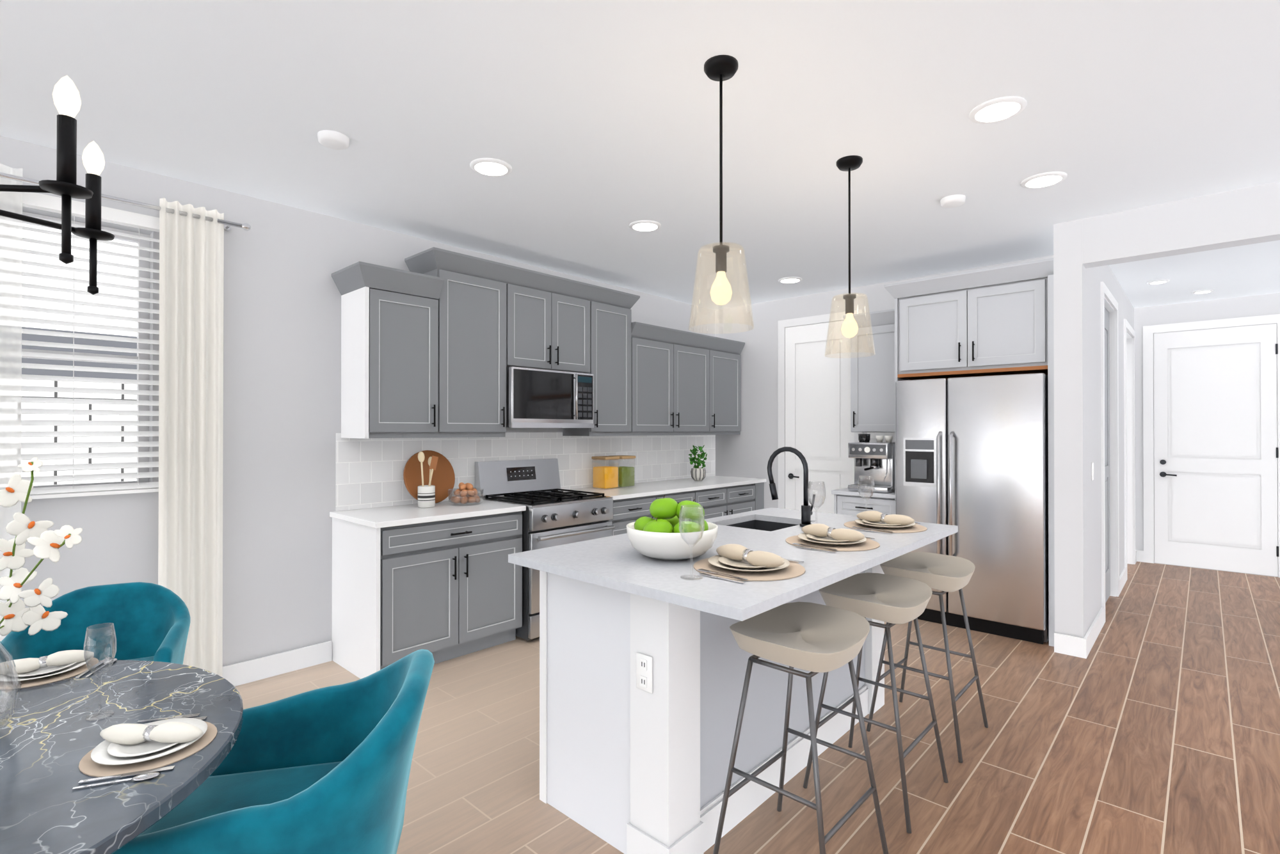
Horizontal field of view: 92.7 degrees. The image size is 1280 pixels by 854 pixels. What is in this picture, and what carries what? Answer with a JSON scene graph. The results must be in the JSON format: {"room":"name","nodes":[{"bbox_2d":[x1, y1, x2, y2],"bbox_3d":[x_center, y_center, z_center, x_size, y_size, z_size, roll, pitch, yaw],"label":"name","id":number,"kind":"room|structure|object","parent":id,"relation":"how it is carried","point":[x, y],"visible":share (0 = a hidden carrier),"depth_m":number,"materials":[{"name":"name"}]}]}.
{"room":"kitchen","nodes":[
{"label":"kitchen","id":0,"kind":"room"},
{"bbox_2d":[0,135,714,666],"bbox_3d":[-2.470,0.066,3.279,0.160,2.740,9.860,0,0,43],"label":"wall","id":1,"kind":"structure","parent":0,"point":[282,299],"depth_m":3.50,"materials":[{"name":"grey paint"}]},
{"bbox_2d":[21,211,149,495],"bbox_3d":[-3.119,-0.343,2.580,0.158,1.330,1.650,0,0,43],"label":"window","id":2,"kind":"structure","parent":1,"relation":"in","point":[143,243],"depth_m":3.17,"materials":[{"name":"white plastic"}]},
{"bbox_2d":[21,192,159,499],"bbox_3d":[-3.037,-0.371,2.505,0.054,1.395,1.710,0,0,43],"label":"window blind","id":3,"kind":"object","parent":2,"relation":"attached to","point":[33,200],"depth_m":2.93,"materials":[{"name":"white plastic"}]},
{"bbox_2d":[0,163,250,677],"bbox_3d":[-3.053,0.132,2.431,0.132,2.570,2.594,0,0,43],"label":"curtain","id":4,"kind":"object","parent":1,"relation":"attached to","point":[191,239],"visible":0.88,"depth_m":3.15,"materials":[{"name":"beige fabric"}]},
{"bbox_2d":[335,432,715,511],"bbox_3d":[-0.529,0.287,5.256,0.002,0.484,4.000,0,0,43],"label":"backsplash","id":5,"kind":"structure","parent":1,"relation":"attached to","point":[369,472],"depth_m":4.72,"materials":[{"name":"tile"}]},
{"bbox_2d":[331,247,744,438],"bbox_3d":[-0.389,-0.528,5.108,0.409,1.205,4.027,0,0,43],"label":"upper cabinet","id":6,"kind":"object","parent":1,"relation":"attached to","point":[427,349],"visible":1,"depth_m":4.23,"materials":[{"name":"grey wood"}]},
{"bbox_2d":[506,366,594,428],"bbox_3d":[-0.762,-0.208,4.687,0.431,0.431,0.784,0,0,43],"label":"microwave","id":7,"kind":"object","parent":6,"relation":"attached to","point":[536,398],"visible":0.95,"depth_m":4.51,"materials":[{"name":"silver metal"}]},
{"bbox_2d":[222,550,1143,686],"bbox_3d":[-0.111,1.377,3.690,13.401,0.120,3.893,0,0,-20],"label":"baseboard","id":8,"kind":"structure","parent":1,"relation":"attached to","point":[239,674],"depth_m":3.65,"materials":[{"name":"white paint"}]},
{"bbox_2d":[0,0,1279,310],"bbox_3d":[1.377,-1.352,1.730,8.000,0.080,13.200,0,0,43],"label":"ceiling","id":9,"kind":"structure","parent":0,"point":[604,114],"depth_m":2.57,"materials":[{"name":"white paint"}]},
{"bbox_2d":[0,75,114,295],"bbox_3d":[-1.546,-0.826,1.242,0.773,0.974,0.755,0,0,43],"label":"chandelier","id":10,"kind":"object","parent":9,"relation":"hanging from","point":[66,96],"visible":1,"depth_m":1.27,"materials":[{"name":"black metal"}]},
{"bbox_2d":[317,129,349,149],"bbox_3d":[-1.357,-1.289,2.707,0.137,0.035,0.190,0,0,-13],"label":"smoke detector","id":11,"kind":"object","parent":9,"relation":"attached to","point":[333,139],"depth_m":2.72,"materials":[{"name":"white paint"}]},
{"bbox_2d":[469,158,511,176],"bbox_3d":[-0.741,-1.299,3.043,0.214,0.012,0.210,0,0,43],"label":"recessed light","id":12,"kind":"object","parent":9,"relation":"in","point":[491,167],"depth_m":3.05,"materials":[{"name":"white paint"}]},
{"bbox_2d":[629,220,661,231],"bbox_3d":[0.033,-1.295,3.914,0.213,0.012,0.213,0,0,43],"label":"recessed light","id":13,"kind":"object","parent":9,"relation":"in","point":[642,225],"depth_m":3.92,"materials":[{"name":"white paint"}]},
{"bbox_2d":[704,55,738,305],"bbox_3d":[0.293,-0.832,2.205,0.236,0.954,0.236,0,0,43],"label":"pendant light","id":14,"kind":"object","parent":9,"relation":"hanging from","point":[720,68],"visible":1,"depth_m":2.19,"materials":[{"name":"black metal"}]},
{"bbox_2d":[778,277,802,283],"bbox_3d":[1.313,-1.288,5.329,0.211,0.012,0.225,0,0,43],"label":"recessed light","id":15,"kind":"object","parent":9,"relation":"in","point":[788,280],"depth_m":5.34,"materials":[{"name":"white paint"}]},
{"bbox_2d":[835,155,862,337],"bbox_3d":[1.027,-0.828,2.991,0.236,0.954,0.236,0,0,43],"label":"pendant light","id":16,"kind":"object","parent":9,"relation":"hanging from","point":[849,329],"visible":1,"depth_m":2.97,"materials":[{"name":"black metal"}]},
{"bbox_2d":[940,194,965,207],"bbox_3d":[1.758,-1.286,3.430,0.179,0.035,0.187,0,0,-13],"label":"smoke detector","id":17,"kind":"object","parent":9,"relation":"attached to","point":[955,200],"depth_m":3.45,"materials":[{"name":"white paint"}]},
{"bbox_2d":[968,96,1026,123],"bbox_3d":[1.462,-1.302,2.498,0.205,0.012,0.215,0,0,43],"label":"recessed light","id":18,"kind":"object","parent":9,"relation":"in","point":[1000,109],"depth_m":2.50,"materials":[{"name":"white paint"}]},
{"bbox_2d":[1020,171,1066,188],"bbox_3d":[2.113,-1.298,3.197,0.204,0.012,0.219,0,0,43],"label":"recessed light","id":19,"kind":"object","parent":9,"relation":"in","point":[1043,180],"depth_m":3.20,"materials":[{"name":"white paint"}]},
{"bbox_2d":[1146,279,1169,284],"bbox_3d":[4.581,-1.288,5.394,0.192,0.012,0.158,0,0,-27],"label":"recessed light","id":20,"kind":"object","parent":9,"relation":"in","point":[1158,281],"depth_m":5.41,"materials":[{"name":"white paint"}]},
{"bbox_2d":[1191,289,1214,294],"bbox_3d":[5.327,-1.286,5.777,0.198,0.012,0.157,0,0,-27],"label":"recessed light","id":21,"kind":"object","parent":9,"relation":"in","point":[1202,291],"depth_m":5.80,"materials":[{"name":"white paint"}]},
{"bbox_2d":[234,561,1279,853],"bbox_3d":[1.377,1.458,1.717,8.000,0.060,13.200,0,0,43],"label":"floor","id":22,"kind":"structure","parent":0,"point":[1165,739],"depth_m":2.73,"materials":[{"name":"brown wood"}]},
{"bbox_2d":[0,582,190,664],"bbox_3d":[-2.173,1.060,2.426,0.602,0.747,0.607,0,0,-28],"label":"chair","id":23,"kind":"object","parent":22,"relation":"on","point":[141,621],"visible":0.44,"depth_m":2.61,"materials":[{"name":"teal fabric"}]},
{"bbox_2d":[474,458,615,640],"bbox_3d":[-0.691,0.839,4.518,0.741,1.165,0.748,0,0,43],"label":"stove","id":24,"kind":"object","parent":22,"relation":"on","point":[552,516],"visible":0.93,"depth_m":4.38,"materials":[{"name":"silver metal"}]},
{"bbox_2d":[329,476,766,679],"bbox_3d":[-0.302,0.986,5.015,0.653,0.915,4.035,0,0,43],"label":"base unit","id":25,"kind":"object","parent":22,"relation":"on","point":[440,580],"visible":0.58,"depth_m":3.69,"materials":[{"name":"grey wood"}]},
{"bbox_2d":[417,451,438,508],"bbox_3d":[-1.392,0.340,3.994,0.126,0.367,0.117,0,0,-26],"label":"utensil crock","id":26,"kind":"object","parent":25,"relation":"on","point":[426,493],"visible":1,"depth_m":3.95,"materials":[{"name":"white ceramic"}]},
{"bbox_2d":[403,450,455,503],"bbox_3d":[-1.436,0.341,4.174,0.107,0.362,0.370,0,0,43],"label":"cutting board","id":27,"kind":"object","parent":25,"relation":"on","point":[443,477],"visible":0.82,"depth_m":4.17,"materials":[{"name":"brown wood"}]},
{"bbox_2d":[450,482,479,504],"bbox_3d":[-1.184,0.451,4.152,0.234,0.146,0.234,0,0,43],"label":"eggs","id":28,"kind":"object","parent":25,"relation":"on","point":[467,489],"visible":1,"depth_m":4.10,"materials":[{"name":"brown food"}]},
{"bbox_2d":[591,455,635,488],"bbox_3d":[-0.228,0.392,5.348,0.174,0.274,0.379,0,0,43],"label":"storage jar","id":29,"kind":"object","parent":25,"relation":"on","point":[605,477],"visible":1,"depth_m":5.25,"materials":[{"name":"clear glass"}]},
{"bbox_2d":[688,444,707,481],"bbox_3d":[0.581,0.355,6.064,0.194,0.355,0.199,0,0,-6],"label":"potted plant","id":30,"kind":"object","parent":25,"relation":"on","point":[697,474],"visible":1,"depth_m":6.02,"materials":[{"name":"green plant"}]},
{"bbox_2d":[508,507,958,853],"bbox_3d":[0.524,0.955,2.616,1.030,0.955,1.880,0,0,43],"label":"kitchen island","id":31,"kind":"object","parent":22,"relation":"on","point":[642,667],"visible":0.72,"depth_m":2.13,"materials":[{"name":"white stone"}]},
{"bbox_2d":[626,495,718,560],"bbox_3d":[0.118,0.362,2.246,0.336,0.224,0.336,0,0,43],"label":"fruit bowl","id":32,"kind":"object","parent":31,"relation":"on","point":[679,532],"visible":1,"depth_m":2.14,"materials":[{"name":"white ceramic"}]},
{"bbox_2d":[693,544,805,583],"bbox_3d":[0.369,0.439,2.061,0.369,0.070,0.409,0,0,43],"label":"place setting","id":33,"kind":"object","parent":31,"relation":"on","point":[734,562],"visible":1,"depth_m":1.99,"materials":[{"name":"beige ceramic"}]},
{"bbox_2d":[767,446,815,527],"bbox_3d":[0.742,0.288,3.011,0.242,0.381,0.091,0,0,43],"label":"faucet","id":34,"kind":"object","parent":31,"relation":"on","point":[806,510],"visible":0.97,"depth_m":2.94,"materials":[{"name":"black metal"}]},
{"bbox_2d":[785,524,879,552],"bbox_3d":[0.793,0.441,2.519,0.369,0.070,0.409,0,0,43],"label":"place setting","id":35,"kind":"object","parent":31,"relation":"on","point":[816,537],"visible":1,"depth_m":2.45,"materials":[{"name":"beige"}]},
{"bbox_2d":[844,510,927,534],"bbox_3d":[1.177,0.443,2.934,0.369,0.070,0.409,0,0,43],"label":"place setting","id":36,"kind":"object","parent":31,"relation":"on","point":[869,521],"visible":1,"depth_m":2.87,"materials":[{"name":"beige"}]},
{"bbox_2d":[712,602,888,853],"bbox_3d":[0.524,1.034,1.990,0.417,0.794,0.470,0,0,43],"label":"stool","id":37,"kind":"object","parent":22,"relation":"on","point":[814,638],"visible":0.98,"depth_m":1.96,"materials":[{"name":"beige plastic"}]},
{"bbox_2d":[831,487,895,515],"bbox_3d":[2.013,0.987,5.163,0.527,0.915,0.673,0,0,43],"label":"base cabinet","id":38,"kind":"object","parent":22,"relation":"on","point":[846,502],"visible":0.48,"depth_m":4.95,"materials":[{"name":"grey wood"}]},
{"bbox_2d":[848,433,894,493],"bbox_3d":[1.898,0.293,5.025,0.330,0.470,0.302,0,0,43],"label":"espresso machine","id":39,"kind":"object","parent":38,"relation":"on","point":[874,462],"visible":0.98,"depth_m":5.01,"materials":[{"name":"silver metal"}]},
{"bbox_2d":[803,572,948,833],"bbox_3d":[0.945,1.036,2.445,0.417,0.794,0.470,0,0,43],"label":"stool","id":40,"kind":"object","parent":22,"relation":"on","point":[893,600],"visible":0.93,"depth_m":2.42,"materials":[{"name":"beige plastic"}]},
{"bbox_2d":[866,552,988,762],"bbox_3d":[1.366,1.038,2.900,0.417,0.794,0.470,0,0,43],"label":"stool","id":41,"kind":"object","parent":22,"relation":"on","point":[944,573],"visible":0.88,"depth_m":2.87,"materials":[{"name":"beige plastic"}]},
{"bbox_2d":[883,257,1054,647],"bbox_3d":[2.551,0.169,4.625,1.113,2.545,0.737,0,0,43],"label":"cabinet","id":42,"kind":"object","parent":22,"relation":"on","point":[997,320],"visible":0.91,"depth_m":4.33,"materials":[{"name":"grey wood"}]},
{"bbox_2d":[895,373,1048,644],"bbox_3d":[2.528,0.544,4.575,0.961,1.795,0.806,0,0,43],"label":"fridge","id":43,"kind":"object","parent":22,"relation":"on","point":[971,453],"depth_m":4.24,"materials":[{"name":"grey metal"}]},
{"bbox_3d":[-1.487,1.420,1.110,1.960,0.010,1.960,0,0,43],"label":"rug","id":44,"kind":"object","parent":22,"relation":"on","visible":0},
{"bbox_2d":[0,660,243,853],"bbox_3d":[-1.487,1.039,1.112,1.280,0.748,1.280,0,0,43],"label":"dining table","id":45,"kind":"object","parent":44,"relation":"on","point":[46,731],"visible":0.83,"depth_m":1.25,"materials":[{"name":"stone"}]},
{"bbox_2d":[0,456,82,636],"bbox_3d":[-1.392,0.365,1.317,0.304,0.601,0.257,0,0,43],"label":"flowers","id":46,"kind":"object","parent":45,"relation":"on","point":[16,617],"visible":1,"depth_m":1.38,"materials":[{"name":"white plant"}]},
{"bbox_2d":[0,650,117,689],"bbox_3d":[-1.618,0.643,1.661,0.286,0.049,0.223,0,0,-14],"label":"place setting","id":47,"kind":"object","parent":45,"relation":"on","point":[64,665],"visible":1,"depth_m":1.64,"materials":[{"name":"beige ceramic"}]},
{"bbox_2d":[72,713,216,790],"bbox_3d":[-1.014,0.641,1.267,0.223,0.049,0.286,0,0,-18],"label":"place setting","id":48,"kind":"object","parent":45,"relation":"on","point":[127,750],"visible":1,"depth_m":1.25,"materials":[{"name":"beige ceramic"}]},
{"bbox_2d":[112,649,434,853],"bbox_3d":[-0.857,1.012,1.489,0.660,0.812,0.654,0,0,-13],"label":"chair","id":49,"kind":"object","parent":44,"relation":"on","point":[326,770],"visible":0.93,"depth_m":1.43,"materials":[{"name":"teal fabric"}]},
{"bbox_2d":[714,255,1053,508],"bbox_3d":[2.075,0.077,5.681,3.250,2.740,0.160,0,0,43],"label":"wall","id":50,"kind":"structure","parent":0,"point":[747,454],"depth_m":6.32,"materials":[{"name":"grey paint"}]},
{"bbox_2d":[777,309,863,513],"bbox_3d":[1.703,0.185,5.868,0.870,2.525,0.070,0,0,43],"label":"door","id":51,"kind":"structure","parent":50,"relation":"attached to","point":[814,360],"depth_m":5.92,"materials":[{"name":"white paint"}]},
{"bbox_2d":[842,309,894,442],"bbox_3d":[2.100,-0.221,5.274,0.542,1.499,0.406,0,0,43],"label":"upper cabinet","id":52,"kind":"object","parent":50,"relation":"attached to","point":[872,349],"visible":0.59,"depth_m":5.17,"materials":[{"name":"grey wood"}]},
{"bbox_2d":[1053,219,1134,638],"bbox_3d":[4.009,0.075,5.268,0.150,2.740,3.820,0,0,43],"label":"wall","id":53,"kind":"structure","parent":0,"point":[1077,304],"depth_m":3.89,"materials":[{"name":"white paint"}]},
{"bbox_2d":[1100,281,1279,623],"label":"door","id":54,"kind":"structure","parent":53,"relation":"attached to","point":[1211,423],"depth_m":6.16,"materials":[{"name":"white paint"}]},
{"bbox_2d":[1082,181,1279,268],"bbox_3d":[4.360,-1.168,2.450,4.200,0.279,0.150,0,0,43],"label":"header beam","id":55,"kind":"structure","parent":0,"point":[1248,216],"depth_m":3.50,"materials":[{"name":"grey paint"}]},
{"bbox_2d":[1134,293,1279,577],"bbox_3d":[5.316,0.082,6.770,3.030,2.740,0.160,0,0,43],"label":"wall","id":56,"kind":"structure","parent":0,"point":[1265,304],"depth_m":6.46,"materials":[{"name":"grey paint"}]},
{"label":"outside","id":57,"kind":"structure","parent":0,"visible":0},
{"bbox_2d":[21,223,137,485],"bbox_3d":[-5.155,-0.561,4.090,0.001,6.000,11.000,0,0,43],"label":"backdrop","id":58,"kind":"structure","parent":57,"point":[27,234],"depth_m":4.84,"materials":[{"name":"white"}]},
{"bbox_3d":[3.736,0.079,6.188,1.500,2.740,2.840,0,0,43],"label":"wall","id":59,"kind":"structure","parent":0,"visible":0},
{"bbox_2d":[1091,462,1093,480],"bbox_3d":[3.053,0.299,4.115,0.010,0.120,0.070,0,0,43],"label":"light switch","id":60,"kind":"object","parent":59,"relation":"attached to","point":[1092,463],"visible":1,"depth_m":4.10,"materials":[{"name":"white plastic"}]}
]}

